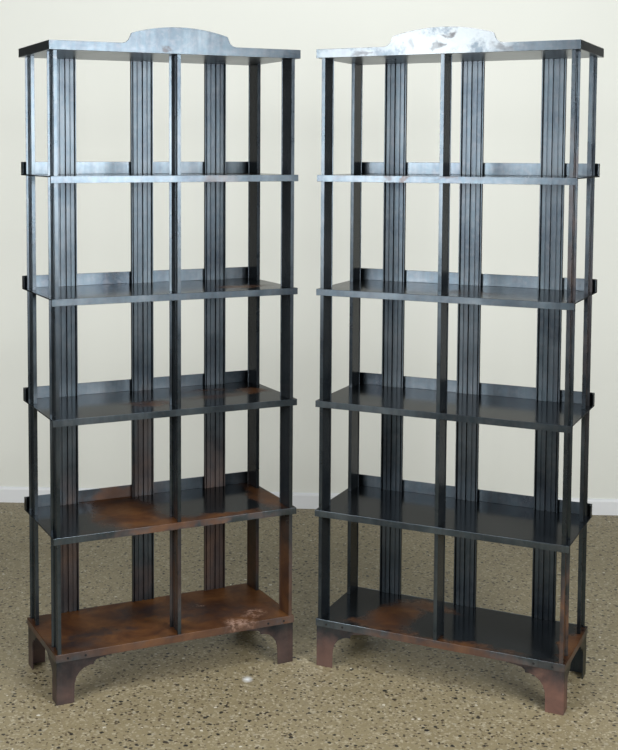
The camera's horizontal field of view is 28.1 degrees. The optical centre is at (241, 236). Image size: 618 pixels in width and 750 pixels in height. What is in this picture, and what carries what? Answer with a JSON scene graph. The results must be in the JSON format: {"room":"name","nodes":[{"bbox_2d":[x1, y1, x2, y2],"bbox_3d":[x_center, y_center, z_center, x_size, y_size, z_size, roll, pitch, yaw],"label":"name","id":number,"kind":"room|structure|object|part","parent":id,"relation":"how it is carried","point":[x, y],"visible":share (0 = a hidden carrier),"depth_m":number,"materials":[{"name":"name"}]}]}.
{"room":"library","nodes":[
{"label":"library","id":0,"kind":"room"},
{"bbox_2d":[0,0,617,498],"bbox_3d":[0.242,-0.387,6.356,4.800,3.600,0.139,0,4,4],"label":"wall","id":1,"kind":"structure","parent":0,"point":[513,88],"depth_m":6.30,"materials":[{"name":"white paint"}]},
{"bbox_2d":[0,486,617,514],"bbox_3d":[0.233,1.373,6.402,4.800,0.082,0.016,0,4,4],"label":"baseboard","id":2,"kind":"structure","parent":1,"relation":"attached to","point":[7,494],"depth_m":6.39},
{"bbox_2d":[0,502,617,749],"bbox_3d":[0.495,1.724,2.624,11.000,0.100,11.000,0,4,0],"label":"floor","id":3,"kind":"structure","parent":0,"point":[230,691],"depth_m":4.38,"materials":[{"name":"carpet"}]},
{"bbox_2d":[18,27,300,705],"bbox_3d":[-0.288,0.416,4.384,0.908,2.266,0.390,-2,4,-24],"label":"bookcase","id":4,"kind":"object","parent":3,"relation":"on","point":[73,638],"visible":1,"depth_m":4.42,"materials":[{"name":"metal"}]},
{"bbox_3d":[-0.734,0.376,4.326,0.015,2.004,0.076,-2,4,-24],"label":"post","id":5,"kind":"part","parent":4,"relation":"part of","materials":[{"name":"metal"}]},
{"bbox_3d":[-0.618,0.394,4.071,0.015,2.004,0.076,-2,4,-24],"label":"post","id":6,"kind":"part","parent":4,"relation":"part of","materials":[{"name":"metal"}]},
{"bbox_3d":[-0.285,-0.670,4.309,0.908,0.089,0.390,-2,4,-24],"label":"panel","id":7,"kind":"part","parent":4,"relation":"part of","materials":[{"name":"metal"}]},
{"bbox_3d":[-0.286,-0.208,4.341,0.900,0.023,0.382,-2,4,-24],"label":"shelf","id":8,"kind":"part","parent":4,"relation":"part of","materials":[{"name":"metal"}]},
{"bbox_3d":[-0.289,0.988,4.423,0.900,0.023,0.382,-2,4,-24],"label":"shelf","id":9,"kind":"part","parent":4,"relation":"part of","materials":[{"name":"metal"}]},
{"bbox_3d":[-0.288,0.593,4.396,0.900,0.023,0.382,-2,4,-24],"label":"shelf","id":10,"kind":"part","parent":4,"relation":"part of","materials":[{"name":"metal"}]},
{"bbox_3d":[-0.287,0.194,4.368,0.900,0.023,0.382,-2,4,-24],"label":"shelf","id":11,"kind":"part","parent":4,"relation":"part of","materials":[{"name":"metal"}]},
{"bbox_3d":[-0.290,1.387,4.450,0.889,0.026,0.375,-2,4,-24],"label":"shelf","id":12,"kind":"part","parent":4,"relation":"part of","materials":[{"name":"metal"}]},
{"bbox_3d":[-0.227,0.383,4.249,0.015,2.004,0.078,-2,4,-24],"label":"post","id":13,"kind":"part","parent":4,"relation":"part of","materials":[{"name":"metal"}]},
{"bbox_3d":[0.048,0.354,4.681,0.015,2.004,0.076,-2,4,-24],"label":"post","id":14,"kind":"part","parent":4,"relation":"part of","materials":[{"name":"metal"}]},
{"bbox_3d":[0.164,0.372,4.425,0.015,2.004,0.076,-2,4,-24],"label":"post","id":15,"kind":"part","parent":4,"relation":"part of","materials":[{"name":"metal"}]},
{"bbox_2d":[315,27,603,714],"bbox_3d":[0.752,0.422,4.335,0.908,2.266,0.390,2,4,27],"label":"bookcase","id":16,"kind":"object","parent":3,"relation":"on","point":[546,648],"visible":1,"depth_m":4.36,"materials":[{"name":"metal"}]},
{"bbox_3d":[0.303,0.374,4.394,0.015,2.004,0.076,2,4,27],"label":"post","id":17,"kind":"part","parent":16,"relation":"part of","materials":[{"name":"metal"}]},
{"bbox_3d":[0.429,0.358,4.644,0.015,2.004,0.076,2,4,27],"label":"post","id":18,"kind":"part","parent":16,"relation":"part of","materials":[{"name":"metal"}]},
{"bbox_3d":[0.688,0.389,4.202,0.015,2.004,0.078,2,4,27],"label":"post","id":19,"kind":"part","parent":16,"relation":"part of","materials":[{"name":"metal"}]},
{"bbox_3d":[0.750,1.393,4.401,0.889,0.026,0.375,2,4,27],"label":"shelf","id":20,"kind":"part","parent":16,"relation":"part of","materials":[{"name":"metal"}]},
{"bbox_3d":[0.751,0.994,4.374,0.900,0.023,0.382,2,4,27],"label":"shelf","id":21,"kind":"part","parent":16,"relation":"part of","materials":[{"name":"metal"}]},
{"bbox_3d":[0.752,0.599,4.347,0.900,0.023,0.382,2,4,27],"label":"shelf","id":22,"kind":"part","parent":16,"relation":"part of","materials":[{"name":"metal"}]},
{"bbox_3d":[0.753,0.200,4.319,0.900,0.023,0.382,2,4,27],"label":"shelf","id":23,"kind":"part","parent":16,"relation":"part of","materials":[{"name":"metal"}]},
{"bbox_3d":[0.754,-0.202,4.292,0.900,0.023,0.382,2,4,27],"label":"shelf","id":24,"kind":"part","parent":16,"relation":"part of","materials":[{"name":"metal"}]},
{"bbox_3d":[0.755,-0.664,4.260,0.908,0.089,0.390,2,4,27],"label":"panel","id":25,"kind":"part","parent":16,"relation":"part of","materials":[{"name":"metal"}]},
{"bbox_3d":[1.071,0.403,4.009,0.015,2.004,0.076,2,4,27],"label":"post","id":26,"kind":"part","parent":16,"relation":"part of","materials":[{"name":"metal"}]},
{"bbox_3d":[1.197,0.386,4.260,0.015,2.004,0.076,2,4,27],"label":"post","id":27,"kind":"part","parent":16,"relation":"part of","materials":[{"name":"metal"}]}
]}

